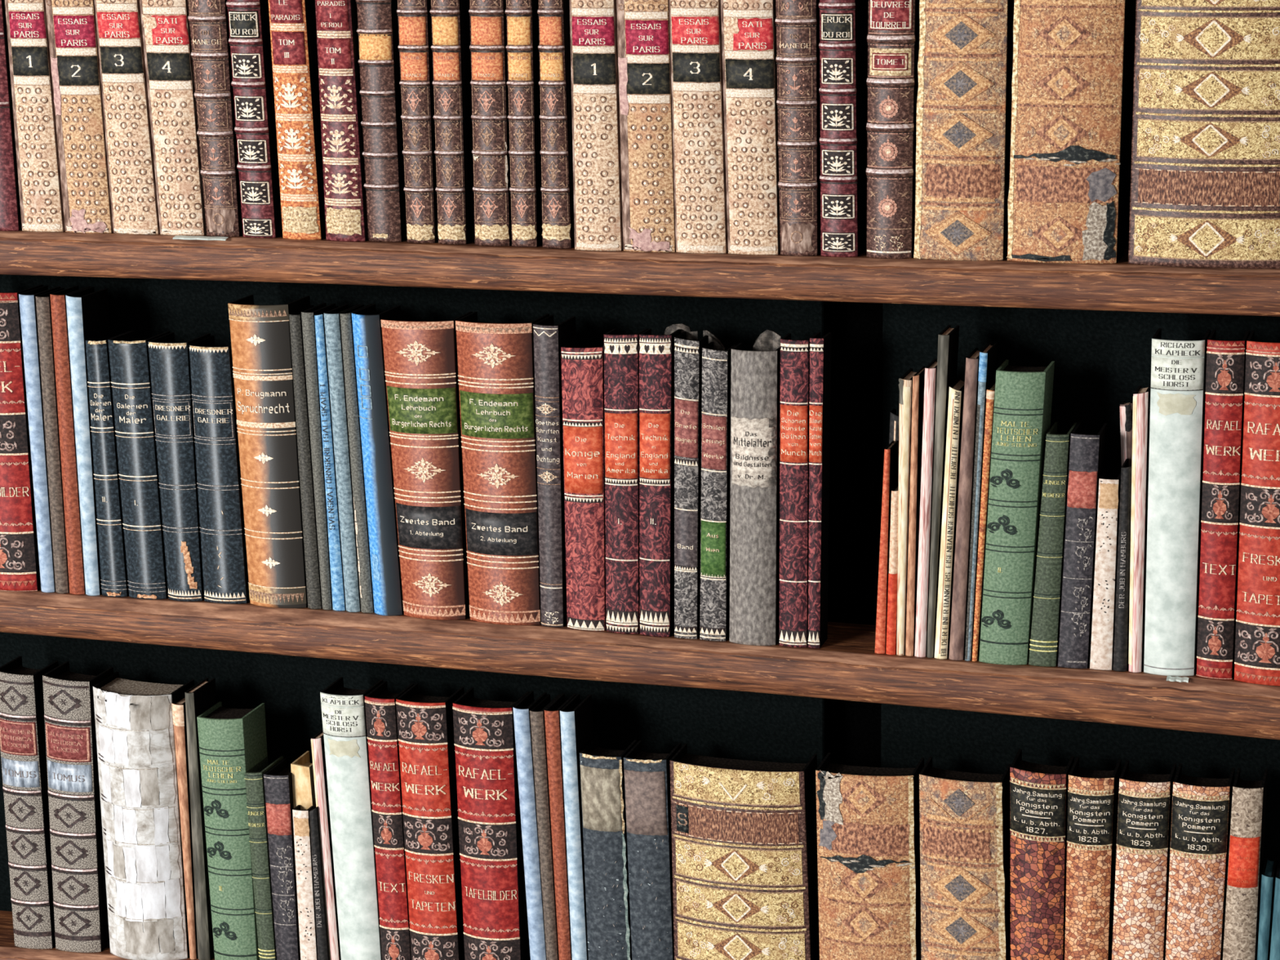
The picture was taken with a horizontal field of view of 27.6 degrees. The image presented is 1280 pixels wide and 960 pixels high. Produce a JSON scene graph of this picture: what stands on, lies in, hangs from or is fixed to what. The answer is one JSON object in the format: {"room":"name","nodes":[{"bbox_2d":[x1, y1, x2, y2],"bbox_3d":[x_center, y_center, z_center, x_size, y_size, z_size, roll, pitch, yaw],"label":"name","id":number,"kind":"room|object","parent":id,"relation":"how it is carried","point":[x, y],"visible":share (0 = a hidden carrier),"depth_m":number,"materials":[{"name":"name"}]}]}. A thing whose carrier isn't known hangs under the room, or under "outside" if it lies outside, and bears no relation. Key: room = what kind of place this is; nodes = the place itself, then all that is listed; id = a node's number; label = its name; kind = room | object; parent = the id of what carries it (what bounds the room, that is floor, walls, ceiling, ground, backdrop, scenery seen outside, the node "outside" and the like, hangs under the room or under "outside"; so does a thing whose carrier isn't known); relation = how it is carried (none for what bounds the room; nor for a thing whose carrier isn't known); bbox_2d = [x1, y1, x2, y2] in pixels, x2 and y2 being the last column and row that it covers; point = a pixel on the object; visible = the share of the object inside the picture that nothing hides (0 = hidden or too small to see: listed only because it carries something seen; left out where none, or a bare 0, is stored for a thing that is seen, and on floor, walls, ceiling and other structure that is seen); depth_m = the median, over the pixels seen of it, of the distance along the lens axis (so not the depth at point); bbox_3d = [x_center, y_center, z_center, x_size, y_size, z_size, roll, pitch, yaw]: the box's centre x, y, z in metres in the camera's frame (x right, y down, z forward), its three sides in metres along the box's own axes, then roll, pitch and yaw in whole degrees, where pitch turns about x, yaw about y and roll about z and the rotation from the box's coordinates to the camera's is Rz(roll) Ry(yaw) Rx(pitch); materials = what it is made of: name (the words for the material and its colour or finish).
{"room":"library","nodes":[
{"label":"library","id":0,"kind":"room"},
{"bbox_2d":[0,0,1279,959],"bbox_3d":[0.016,-0.007,2.471,1.940,1.228,0.147,3,14,17],"label":"bookcase","id":1,"kind":"object","parent":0,"point":[1098,323],"visible":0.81,"depth_m":2.46,"materials":[{"name":"brown wood"}]},
{"bbox_2d":[0,0,22,231],"bbox_3d":[-0.627,-0.384,2.550,0.044,0.274,0.060,3,14,17],"label":"book","id":2,"kind":"object","parent":1,"relation":"on","point":[10,204],"visible":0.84,"depth_m":2.54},
{"bbox_2d":[0,284,43,591],"bbox_3d":[-0.642,-0.043,2.639,0.073,0.308,0.061,3,14,17],"label":"book","id":3,"kind":"object","parent":1,"relation":"on","point":[20,570],"visible":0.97,"depth_m":2.62,"materials":[{"name":"red leather"}]},
{"bbox_2d":[0,655,58,949],"bbox_3d":[-0.636,0.341,2.735,0.048,0.306,0.058,3,14,17],"label":"book","id":4,"kind":"object","parent":1,"relation":"on","point":[23,750],"visible":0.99,"depth_m":2.71,"materials":[{"name":"leather"}]},
{"bbox_2d":[4,0,65,231],"bbox_3d":[-0.581,-0.381,2.538,0.045,0.273,0.056,3,14,17],"label":"book","id":5,"kind":"object","parent":1,"relation":"on","point":[41,199],"visible":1,"depth_m":2.52,"materials":[{"name":"beige paper"}]},
{"bbox_2d":[18,285,60,592],"bbox_3d":[-0.596,-0.040,2.630,0.017,0.306,0.057,3,14,17],"label":"book","id":6,"kind":"object","parent":1,"relation":"on","point":[28,308],"visible":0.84,"depth_m":2.60,"materials":[{"name":"paper"}]},
{"bbox_2d":[35,287,69,593],"bbox_3d":[-0.580,-0.039,2.625,0.017,0.304,0.056,3,14,17],"label":"book","id":7,"kind":"object","parent":1,"relation":"on","point":[44,322],"visible":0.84,"depth_m":2.60,"materials":[{"name":"paper"}]},
{"bbox_2d":[49,285,90,595],"bbox_3d":[-0.564,-0.039,2.619,0.018,0.307,0.057,3,14,17],"label":"book","id":8,"kind":"object","parent":1,"relation":"on","point":[58,299],"visible":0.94,"depth_m":2.59,"materials":[{"name":"paper"}]},
{"bbox_2d":[42,661,113,952],"bbox_3d":[-0.582,0.344,2.718,0.063,0.303,0.059,3,14,17],"label":"book","id":9,"kind":"object","parent":1,"relation":"on","point":[77,846],"visible":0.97,"depth_m":2.69,"materials":[{"name":"leather"}]},
{"bbox_2d":[44,0,113,233],"bbox_3d":[-0.535,-0.378,2.523,0.055,0.273,0.057,3,14,17],"label":"book","id":10,"kind":"object","parent":1,"relation":"on","point":[72,28],"visible":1,"depth_m":2.50,"materials":[{"name":"leather"}]},
{"bbox_2d":[65,286,110,595],"bbox_3d":[-0.547,-0.038,2.614,0.018,0.306,0.057,3,14,17],"label":"book","id":11,"kind":"object","parent":1,"relation":"on","point":[87,309],"visible":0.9,"depth_m":2.59,"materials":[{"name":"paper"}]},
{"bbox_2d":[85,331,128,596],"bbox_3d":[-0.525,-0.015,2.611,0.029,0.262,0.055,3,14,17],"label":"book","id":12,"kind":"object","parent":1,"relation":"on","point":[113,561],"visible":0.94,"depth_m":2.59,"materials":[{"name":"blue leather"}]},
{"bbox_2d":[94,0,159,234],"bbox_3d":[-0.486,-0.376,2.508,0.053,0.272,0.056,3,14,17],"label":"book","id":13,"kind":"object","parent":1,"relation":"on","point":[127,126],"visible":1,"depth_m":2.49,"materials":[{"name":"leather"}]},
{"bbox_2d":[107,330,170,599],"bbox_3d":[-0.491,-0.014,2.599,0.046,0.264,0.058,3,14,17],"label":"book","id":14,"kind":"object","parent":1,"relation":"on","point":[129,357],"visible":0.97,"depth_m":2.57,"materials":[{"name":"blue leather"}]},
{"bbox_2d":[93,671,195,959],"bbox_3d":[-0.509,0.351,2.690,0.091,0.293,0.070,3,14,17],"label":"book","id":15,"kind":"object","parent":1,"relation":"on","point":[140,806],"visible":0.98,"depth_m":2.66,"materials":[{"name":"paper"}]},
{"bbox_2d":[139,0,206,235],"bbox_3d":[-0.440,-0.373,2.494,0.054,0.272,0.056,3,14,17],"label":"book","id":16,"kind":"object","parent":1,"relation":"on","point":[166,27],"visible":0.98,"depth_m":2.47,"materials":[{"name":"beige paper"}]},
{"bbox_2d":[147,332,210,601],"bbox_3d":[-0.451,-0.012,2.587,0.043,0.262,0.057,3,14,17],"label":"book","id":17,"kind":"object","parent":1,"relation":"on","point":[169,360],"visible":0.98,"depth_m":2.56,"materials":[{"name":"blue leather"}]},
{"bbox_2d":[172,694,198,959],"bbox_3d":[-0.458,0.355,2.682,0.013,0.278,0.051,3,14,17],"label":"pamphlet","id":18,"kind":"object","parent":1,"relation":"on","point":[179,711],"visible":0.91,"depth_m":2.65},
{"bbox_2d":[184,677,216,959],"bbox_3d":[-0.446,0.350,2.677,0.014,0.291,0.052,3,14,17],"label":"booklet","id":19,"kind":"object","parent":1,"relation":"on","point":[201,697],"visible":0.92,"depth_m":2.65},
{"bbox_2d":[187,0,243,236],"bbox_3d":[-0.399,-0.370,2.478,0.042,0.272,0.061,3,14,17],"label":"book","id":20,"kind":"object","parent":1,"relation":"on","point":[211,54],"visible":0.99,"depth_m":2.46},
{"bbox_2d":[188,335,249,604],"bbox_3d":[-0.407,-0.009,2.573,0.047,0.259,0.058,3,14,17],"label":"book","id":21,"kind":"object","parent":1,"relation":"on","point":[220,504],"visible":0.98,"depth_m":2.55,"materials":[{"name":"blue leather"}]},
{"bbox_2d":[196,701,267,959],"bbox_3d":[-0.413,0.363,2.668,0.052,0.267,0.058,3,14,17],"label":"book","id":22,"kind":"object","parent":1,"relation":"on","point":[233,741],"visible":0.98,"depth_m":2.64,"materials":[{"name":"green leather"}]},
{"bbox_2d":[226,0,282,238],"bbox_3d":[-0.361,-0.368,2.467,0.038,0.272,0.061,3,14,17],"label":"book","id":23,"kind":"object","parent":1,"relation":"on","point":[250,40],"visible":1,"depth_m":2.45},
{"bbox_2d":[244,755,283,959],"bbox_3d":[-0.379,0.390,2.666,0.024,0.210,0.054,3,14,17],"label":"book","id":24,"kind":"object","parent":1,"relation":"on","point":[254,777],"visible":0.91,"depth_m":2.64,"materials":[{"name":"leather"}]},
{"bbox_2d":[227,294,310,608],"bbox_3d":[-0.356,-0.027,2.550,0.067,0.302,0.061,3,14,17],"label":"book","id":25,"kind":"object","parent":1,"relation":"on","point":[260,334],"visible":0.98,"depth_m":2.52,"materials":[{"name":"leather"}]},
{"bbox_2d":[263,757,300,959],"bbox_3d":[-0.356,0.392,2.659,0.028,0.210,0.054,3,14,17],"label":"book","id":26,"kind":"object","parent":1,"relation":"on","point":[278,789],"visible":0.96,"depth_m":2.63,"materials":[{"name":"grey leather"}]},
{"bbox_2d":[268,0,326,239],"bbox_3d":[-0.318,-0.365,2.455,0.043,0.272,0.058,3,14,17],"label":"book","id":27,"kind":"object","parent":1,"relation":"on","point":[292,23],"visible":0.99,"depth_m":2.44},
{"bbox_2d":[292,804,317,959],"bbox_3d":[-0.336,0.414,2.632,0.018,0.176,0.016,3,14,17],"label":"booklet","id":28,"kind":"object","parent":1,"relation":"on","point":[301,822],"visible":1,"depth_m":2.62,"materials":[{"name":"paper"}]},
{"bbox_2d":[288,305,322,608],"bbox_3d":[-0.317,-0.022,2.544,0.019,0.292,0.056,3,14,17],"label":"booklet","id":29,"kind":"object","parent":1,"relation":"on","point":[312,568],"visible":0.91,"depth_m":2.52,"materials":[{"name":"paper"}]},
{"bbox_2d":[301,302,335,609],"bbox_3d":[-0.305,-0.022,2.540,0.017,0.295,0.055,3,14,17],"label":"booklet","id":30,"kind":"object","parent":1,"relation":"on","point":[308,315],"visible":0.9,"depth_m":2.51,"materials":[{"name":"paper"}]},
{"bbox_2d":[309,806,329,959],"bbox_3d":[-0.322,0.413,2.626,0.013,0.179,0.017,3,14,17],"label":"booklet","id":31,"kind":"object","parent":1,"relation":"on","point":[322,944],"visible":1,"depth_m":2.62,"materials":[{"name":"black paper"}]},
{"bbox_2d":[311,728,341,959],"bbox_3d":[-0.311,0.374,2.633,0.020,0.251,0.039,3,14,17],"label":"pamphlet","id":32,"kind":"object","parent":1,"relation":"on","point":[317,746],"visible":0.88,"depth_m":2.61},
{"bbox_2d":[314,306,346,610],"bbox_3d":[-0.292,-0.021,2.536,0.017,0.294,0.056,3,14,17],"label":"booklet","id":33,"kind":"object","parent":1,"relation":"on","point":[331,497],"visible":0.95,"depth_m":2.51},
{"bbox_2d":[315,0,367,241],"bbox_3d":[-0.273,-0.362,2.441,0.040,0.272,0.058,3,14,17],"label":"book","id":34,"kind":"object","parent":1,"relation":"on","point":[336,20],"visible":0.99,"depth_m":2.42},
{"bbox_2d":[324,303,361,612],"bbox_3d":[-0.280,-0.021,2.532,0.024,0.295,0.057,3,14,17],"label":"booklet","id":35,"kind":"object","parent":1,"relation":"on","point":[331,317],"visible":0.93,"depth_m":2.50,"materials":[{"name":"paper"}]},
{"bbox_2d":[320,676,382,959],"bbox_3d":[-0.282,0.351,2.622,0.053,0.299,0.058,3,14,17],"label":"book","id":36,"kind":"object","parent":1,"relation":"on","point":[343,708],"visible":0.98,"depth_m":2.59,"materials":[{"name":"paper"}]},
{"bbox_2d":[339,303,374,613],"bbox_3d":[-0.265,-0.020,2.527,0.021,0.296,0.056,3,14,17],"label":"booklet","id":37,"kind":"object","parent":1,"relation":"on","point":[366,598],"visible":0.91,"depth_m":2.50,"materials":[{"name":"paper"}]},
{"bbox_2d":[351,303,404,615],"bbox_3d":[-0.246,-0.019,2.518,0.039,0.296,0.061,3,14,17],"label":"booklet","id":38,"kind":"object","parent":1,"relation":"on","point":[366,324],"visible":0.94,"depth_m":2.49,"materials":[{"name":"paper"}]},
{"bbox_2d":[355,0,407,241],"bbox_3d":[-0.237,-0.361,2.435,0.036,0.272,0.060,3,14,17],"label":"book","id":39,"kind":"object","parent":1,"relation":"on","point":[379,61],"visible":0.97,"depth_m":2.42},
{"bbox_2d":[364,680,413,959],"bbox_3d":[-0.243,0.353,2.612,0.038,0.297,0.056,3,14,17],"label":"book","id":40,"kind":"object","parent":1,"relation":"on","point":[380,704],"visible":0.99,"depth_m":2.58,"materials":[{"name":"red leather"}]},
{"bbox_2d":[396,0,438,243],"bbox_3d":[-0.201,-0.359,2.424,0.031,0.272,0.059,3,14,17],"label":"book","id":41,"kind":"object","parent":1,"relation":"on","point":[415,20],"visible":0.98,"depth_m":2.41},
{"bbox_2d":[381,310,472,620],"bbox_3d":[-0.201,-0.014,2.503,0.075,0.292,0.062,3,14,17],"label":"book","id":42,"kind":"object","parent":1,"relation":"on","point":[420,357],"visible":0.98,"depth_m":2.48,"materials":[{"name":"leather"}]},
{"bbox_2d":[395,683,465,959],"bbox_3d":[-0.203,0.355,2.597,0.056,0.297,0.058,3,14,17],"label":"book","id":43,"kind":"object","parent":1,"relation":"on","point":[425,724],"visible":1,"depth_m":2.57,"materials":[{"name":"red leather"}]},
{"bbox_2d":[429,0,475,244],"bbox_3d":[-0.171,-0.357,2.415,0.030,0.272,0.059,3,14,17],"label":"book","id":44,"kind":"object","parent":1,"relation":"on","point":[451,19],"visible":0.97,"depth_m":2.40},
{"bbox_2d":[468,0,511,246],"bbox_3d":[-0.133,-0.354,2.403,0.036,0.272,0.060,3,14,17],"label":"book","id":45,"kind":"object","parent":1,"relation":"on","point":[488,21],"visible":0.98,"depth_m":2.38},
{"bbox_2d":[452,687,530,959],"bbox_3d":[-0.144,0.357,2.578,0.062,0.296,0.060,3,14,17],"label":"book","id":46,"kind":"object","parent":1,"relation":"on","point":[495,925],"visible":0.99,"depth_m":2.55,"materials":[{"name":"red leather"}]},
{"bbox_2d":[455,311,549,625],"bbox_3d":[-0.128,-0.010,2.479,0.076,0.293,0.063,3,14,17],"label":"book","id":47,"kind":"object","parent":1,"relation":"on","point":[496,364],"visible":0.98,"depth_m":2.45,"materials":[{"name":"leather"}]},
{"bbox_2d":[505,0,542,247],"bbox_3d":[-0.102,-0.352,2.394,0.027,0.272,0.059,3,14,17],"label":"book","id":48,"kind":"object","parent":1,"relation":"on","point":[522,15],"visible":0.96,"depth_m":2.38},
{"bbox_2d":[512,690,546,959],"bbox_3d":[-0.100,0.357,2.567,0.028,0.294,0.057,3,14,17],"label":"book","id":49,"kind":"object","parent":1,"relation":"on","point":[522,717],"visible":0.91,"depth_m":2.54,"materials":[{"name":"paper"}]},
{"bbox_2d":[529,693,559,959],"bbox_3d":[-0.085,0.359,2.564,0.023,0.292,0.056,3,14,17],"label":"book","id":50,"kind":"object","parent":1,"relation":"on","point":[537,721],"visible":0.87,"depth_m":2.53,"materials":[{"name":"paper"}]},
{"bbox_2d":[533,315,576,626],"bbox_3d":[-0.078,-0.007,2.468,0.025,0.292,0.055,3,14,17],"label":"book","id":51,"kind":"object","parent":1,"relation":"on","point":[548,338],"visible":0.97,"depth_m":2.44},
{"bbox_2d":[537,0,574,248],"bbox_3d":[-0.073,-0.351,2.385,0.029,0.272,0.059,3,14,17],"label":"book","id":52,"kind":"object","parent":1,"relation":"on","point":[557,188],"visible":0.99,"depth_m":2.37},
{"bbox_2d":[544,693,576,959],"bbox_3d":[-0.072,0.358,2.559,0.021,0.294,0.056,3,14,17],"label":"book","id":53,"kind":"object","parent":1,"relation":"on","point":[552,713],"visible":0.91,"depth_m":2.53,"materials":[{"name":"paper"}]},
{"bbox_2d":[560,693,593,959],"bbox_3d":[-0.057,0.359,2.554,0.022,0.294,0.057,3,14,17],"label":"book","id":54,"kind":"object","parent":1,"relation":"on","point":[575,717],"visible":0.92,"depth_m":2.52,"materials":[{"name":"paper"}]},
{"bbox_2d":[560,341,606,631],"bbox_3d":[-0.048,0.006,2.450,0.042,0.273,0.036,3,14,17],"label":"book","id":55,"kind":"object","parent":1,"relation":"on","point":[582,368],"visible":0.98,"depth_m":2.43,"materials":[{"name":"red leather"}]},
{"bbox_2d":[569,0,623,250],"bbox_3d":[-0.034,-0.347,2.368,0.045,0.272,0.056,3,14,17],"label":"book","id":56,"kind":"object","parent":1,"relation":"on","point":[595,101],"visible":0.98,"depth_m":2.35,"materials":[{"name":"beige paper"}]},
{"bbox_2d":[579,736,636,959],"bbox_3d":[-0.026,0.381,2.548,0.049,0.252,0.056,3,14,17],"label":"book","id":57,"kind":"object","parent":1,"relation":"on","point":[602,770],"visible":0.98,"depth_m":2.52,"materials":[{"name":"fabric"}]},
{"bbox_2d":[603,328,647,634],"bbox_3d":[-0.013,0.002,2.438,0.037,0.287,0.035,3,14,17],"label":"book","id":58,"kind":"object","parent":1,"relation":"on","point":[621,352],"visible":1,"depth_m":2.42,"materials":[{"name":"leather"}]},
{"bbox_2d":[616,0,675,252],"bbox_3d":[0.011,-0.344,2.354,0.051,0.272,0.057,3,14,17],"label":"book","id":59,"kind":"object","parent":1,"relation":"on","point":[643,27],"visible":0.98,"depth_m":2.33,"materials":[{"name":"paper"}]},
{"bbox_2d":[623,740,681,959],"bbox_3d":[0.015,0.382,2.535,0.047,0.252,0.056,3,14,17],"label":"book","id":60,"kind":"object","parent":1,"relation":"on","point":[646,775],"visible":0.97,"depth_m":2.50,"materials":[{"name":"fabric"}]},
{"bbox_2d":[638,328,680,636],"bbox_3d":[0.018,0.004,2.429,0.036,0.288,0.035,3,14,17],"label":"book","id":61,"kind":"object","parent":1,"relation":"on","point":[656,352],"visible":0.98,"depth_m":2.41,"materials":[{"name":"leather"}]},
{"bbox_2d":[674,331,708,639],"bbox_3d":[0.047,0.006,2.420,0.028,0.286,0.034,3,14,17],"label":"book","id":62,"kind":"object","parent":1,"relation":"on","point":[687,353],"visible":0.97,"depth_m":2.40,"materials":[{"name":"grey paper"}]},
{"bbox_2d":[669,0,728,253],"bbox_3d":[0.058,-0.342,2.339,0.050,0.271,0.056,3,14,17],"label":"book","id":63,"kind":"object","parent":1,"relation":"on","point":[695,25],"visible":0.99,"depth_m":2.32,"materials":[{"name":"beige paper"}]},
{"bbox_2d":[699,342,735,641],"bbox_3d":[0.072,0.012,2.414,0.030,0.278,0.034,3,14,17],"label":"book","id":64,"kind":"object","parent":1,"relation":"on","point":[716,364],"visible":0.96,"depth_m":2.40,"materials":[{"name":"grey paper"}]},
{"bbox_2d":[670,743,819,959],"bbox_3d":[0.102,0.388,2.503,0.139,0.252,0.064,3,14,17],"label":"book","id":65,"kind":"object","parent":1,"relation":"on","point":[744,862],"visible":0.99,"depth_m":2.47,"materials":[{"name":"leather"}]},
{"bbox_2d":[720,0,780,254],"bbox_3d":[0.103,-0.339,2.325,0.052,0.271,0.056,3,14,17],"label":"book","id":66,"kind":"object","parent":1,"relation":"on","point":[748,28],"visible":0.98,"depth_m":2.31,"materials":[{"name":"beige paper"}]},
{"bbox_2d":[729,342,780,645],"bbox_3d":[0.107,0.015,2.400,0.048,0.278,0.040,3,14,17],"label":"book","id":67,"kind":"object","parent":1,"relation":"on","point":[755,375],"visible":1,"depth_m":2.38,"materials":[{"name":"paper"}]},
{"bbox_2d":[779,333,814,647],"bbox_3d":[0.144,0.011,2.390,0.029,0.289,0.034,3,14,17],"label":"book","id":68,"kind":"object","parent":1,"relation":"on","point":[794,353],"visible":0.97,"depth_m":2.38,"materials":[{"name":"leather"}]},
{"bbox_2d":[775,0,821,256],"bbox_3d":[0.144,-0.336,2.310,0.038,0.270,0.061,3,14,17],"label":"book","id":69,"kind":"object","parent":1,"relation":"on","point":[797,21],"visible":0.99,"depth_m":2.29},
{"bbox_2d":[808,332,831,648],"bbox_3d":[0.164,0.011,2.384,0.015,0.291,0.032,3,14,17],"label":"book","id":70,"kind":"object","parent":1,"relation":"on","point":[820,348],"visible":1,"depth_m":2.37,"materials":[{"name":"leather"}]},
{"bbox_2d":[818,0,867,257],"bbox_3d":[0.180,-0.334,2.299,0.035,0.270,0.060,3,14,17],"label":"book","id":71,"kind":"object","parent":1,"relation":"on","point":[843,24],"visible":1,"depth_m":2.29,"materials":[{"name":"leather"}]},
{"bbox_2d":[815,752,924,959],"bbox_3d":[0.219,0.390,2.467,0.098,0.255,0.062,3,14,17],"label":"book","id":72,"kind":"object","parent":1,"relation":"on","point":[868,819],"visible":0.98,"depth_m":2.44,"materials":[{"name":"brown leather"}]},
{"bbox_2d":[875,440,898,653],"bbox_3d":[0.225,0.062,2.380,0.014,0.193,0.038,3,14,17],"label":"pamphlet","id":73,"kind":"object","parent":1,"relation":"on","point":[890,468],"visible":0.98,"depth_m":2.37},
{"bbox_2d":[885,483,898,654],"bbox_3d":[0.234,0.081,2.381,0.011,0.155,0.038,3,14,17],"label":"pamphlet","id":74,"kind":"object","parent":1,"relation":"on","point":[891,625],"visible":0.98,"depth_m":2.37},
{"bbox_2d":[866,0,919,258],"bbox_3d":[0.224,-0.331,2.284,0.044,0.269,0.063,3,14,17],"label":"book","id":75,"kind":"object","parent":1,"relation":"on","point":[894,25],"visible":0.98,"depth_m":2.27,"materials":[{"name":"leather"}]},
{"bbox_2d":[896,368,916,655],"bbox_3d":[0.245,0.030,2.372,0.012,0.258,0.051,3,14,17],"label":"pamphlet","id":76,"kind":"object","parent":1,"relation":"on","point":[905,385],"visible":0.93,"depth_m":2.35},
{"bbox_2d":[905,365,924,656],"bbox_3d":[0.252,0.028,2.370,0.011,0.262,0.050,3,14,17],"label":"pamphlet","id":77,"kind":"object","parent":1,"relation":"on","point":[918,379],"visible":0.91,"depth_m":2.35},
{"bbox_2d":[914,358,937,657],"bbox_3d":[0.263,0.026,2.363,0.017,0.269,0.047,3,14,17],"label":"pamphlet","id":78,"kind":"object","parent":1,"relation":"on","point":[931,371],"visible":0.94,"depth_m":2.34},
{"bbox_2d":[926,324,959,657],"bbox_3d":[0.274,0.011,2.358,0.018,0.299,0.050,3,14,17],"label":"booklet","id":79,"kind":"object","parent":1,"relation":"on","point":[948,339],"visible":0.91,"depth_m":2.33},
{"bbox_2d":[934,376,964,659],"bbox_3d":[0.283,0.035,2.360,0.022,0.253,0.052,3,14,17],"label":"pamphlet","id":80,"kind":"object","parent":1,"relation":"on","point":[956,395],"visible":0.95,"depth_m":2.34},
{"bbox_2d":[913,0,1014,260],"bbox_3d":[0.283,-0.329,2.268,0.080,0.269,0.059,3,14,17],"label":"book","id":81,"kind":"object","parent":1,"relation":"on","point":[965,65],"visible":0.99,"depth_m":2.25,"materials":[{"name":"leather"}]},
{"bbox_2d":[948,347,980,660],"bbox_3d":[0.296,0.023,2.353,0.023,0.280,0.052,3,14,17],"label":"booklet","id":82,"kind":"object","parent":1,"relation":"on","point":[963,530],"visible":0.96,"depth_m":2.33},
{"bbox_2d":[919,756,1011,959],"bbox_3d":[0.307,0.393,2.440,0.086,0.254,0.060,3,14,17],"label":"book","id":83,"kind":"object","parent":1,"relation":"on","point":[965,822],"visible":0.98,"depth_m":2.41,"materials":[{"name":"leather"}]},
{"bbox_2d":[964,342,996,661],"bbox_3d":[0.307,0.020,2.350,0.017,0.286,0.050,3,14,17],"label":"booklet","id":84,"kind":"object","parent":1,"relation":"on","point":[987,364],"visible":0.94,"depth_m":2.32,"materials":[{"name":"paper"}]},
{"bbox_2d":[972,379,995,661],"bbox_3d":[0.314,0.037,2.352,0.017,0.252,0.050,3,14,17],"label":"pamphlet","id":85,"kind":"object","parent":1,"relation":"on","point":[990,393],"visible":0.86,"depth_m":2.33,"materials":[{"name":"orange paper"}]},
{"bbox_2d":[978,360,1054,665],"bbox_3d":[0.338,0.030,2.341,0.056,0.270,0.057,3,14,17],"label":"book","id":86,"kind":"object","parent":1,"relation":"on","point":[1022,411],"visible":0.98,"depth_m":2.32,"materials":[{"name":"green leather"}]},
{"bbox_2d":[1009,748,1074,959],"bbox_3d":[0.371,0.388,2.418,0.052,0.268,0.060,3,14,17],"label":"book","id":87,"kind":"object","parent":1,"relation":"on","point":[1038,793],"visible":0.98,"depth_m":2.38,"materials":[{"name":"paper"}]},
{"bbox_2d":[1028,422,1077,666],"bbox_3d":[0.371,0.058,2.339,0.032,0.214,0.054,3,14,17],"label":"book","id":88,"kind":"object","parent":1,"relation":"on","point":[1046,609],"visible":0.97,"depth_m":2.32,"materials":[{"name":"fabric"}]},
{"bbox_2d":[1006,0,1132,263],"bbox_3d":[0.369,-0.323,2.240,0.097,0.268,0.062,3,14,17],"label":"book","id":89,"kind":"object","parent":1,"relation":"on","point":[1070,85],"visible":1,"depth_m":2.22,"materials":[{"name":"brown leather"}]},
{"bbox_2d":[1057,421,1107,668],"bbox_3d":[0.396,0.059,2.331,0.032,0.215,0.054,3,14,17],"label":"book","id":90,"kind":"object","parent":1,"relation":"on","point":[1087,453],"visible":0.98,"depth_m":2.31,"materials":[{"name":"grey leather"}]},
{"bbox_2d":[1064,756,1121,959],"bbox_3d":[0.417,0.391,2.405,0.041,0.265,0.058,3,14,17],"label":"book","id":91,"kind":"object","parent":1,"relation":"on","point":[1092,795],"visible":1,"depth_m":2.37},
{"bbox_2d":[1089,469,1120,670],"bbox_3d":[0.416,0.080,2.323,0.022,0.176,0.038,3,14,17],"label":"booklet","id":92,"kind":"object","parent":1,"relation":"on","point":[1102,646],"visible":0.98,"depth_m":2.31,"materials":[{"name":"paper"}]},
{"bbox_2d":[1112,458,1132,671],"bbox_3d":[0.431,0.075,2.316,0.012,0.188,0.040,3,14,17],"label":"booklet","id":93,"kind":"object","parent":1,"relation":"on","point":[1121,650],"visible":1,"depth_m":2.30,"materials":[{"name":"black paper"}]},
{"bbox_2d":[1128,383,1151,672],"bbox_3d":[0.442,0.043,2.304,0.014,0.255,0.040,3,14,17],"label":"pamphlet","id":94,"kind":"object","parent":1,"relation":"on","point":[1141,397],"visible":0.98,"depth_m":2.29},
{"bbox_2d":[1111,760,1176,959],"bbox_3d":[0.460,0.393,2.391,0.049,0.265,0.059,3,14,17],"label":"book","id":95,"kind":"object","parent":1,"relation":"on","point":[1144,814],"visible":0.99,"depth_m":2.36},
{"bbox_2d":[1143,328,1210,675],"bbox_3d":[0.472,0.021,2.294,0.046,0.302,0.058,3,14,17],"label":"book","id":96,"kind":"object","parent":1,"relation":"on","point":[1178,367],"visible":0.98,"depth_m":2.27,"materials":[{"name":"paper"}]},
{"bbox_2d":[1165,763,1235,959],"bbox_3d":[0.508,0.395,2.375,0.053,0.265,0.060,3,14,17],"label":"book","id":97,"kind":"object","parent":1,"relation":"on","point":[1202,807],"visible":1,"depth_m":2.34,"materials":[{"name":"paper"}]},
{"bbox_2d":[1128,0,1279,268],"bbox_3d":[0.490,-0.316,2.200,0.142,0.267,0.065,3,14,17],"label":"book","id":98,"kind":"object","parent":1,"relation":"on","point":[1205,174],"visible":1,"depth_m":2.18,"materials":[{"name":"leather"}]},
{"bbox_2d":[1195,328,1249,679],"bbox_3d":[0.511,0.023,2.283,0.032,0.304,0.055,3,14,17],"label":"book","id":99,"kind":"object","parent":1,"relation":"on","point":[1225,373],"visible":0.99,"depth_m":2.26,"materials":[{"name":"red leather"}]},
{"bbox_2d":[1222,767,1267,959],"bbox_3d":[0.547,0.396,2.365,0.032,0.265,0.056,3,14,17],"label":"book","id":100,"kind":"object","parent":1,"relation":"on","point":[1246,841],"visible":0.98,"depth_m":2.33,"materials":[{"name":"beige paper"}]},
{"bbox_2d":[1234,330,1279,685],"bbox_3d":[0.552,0.026,2.269,0.054,0.306,0.059,3,14,17],"label":"book","id":101,"kind":"object","parent":1,"relation":"on","point":[1257,638],"visible":1,"depth_m":2.25,"materials":[{"name":"red leather"}]},
{"bbox_2d":[1257,854,1277,959],"bbox_3d":[0.568,0.436,2.369,0.012,0.183,0.051,3,14,17],"label":"pamphlet","id":102,"kind":"object","parent":1,"relation":"on","point":[1269,869],"visible":1,"depth_m":2.34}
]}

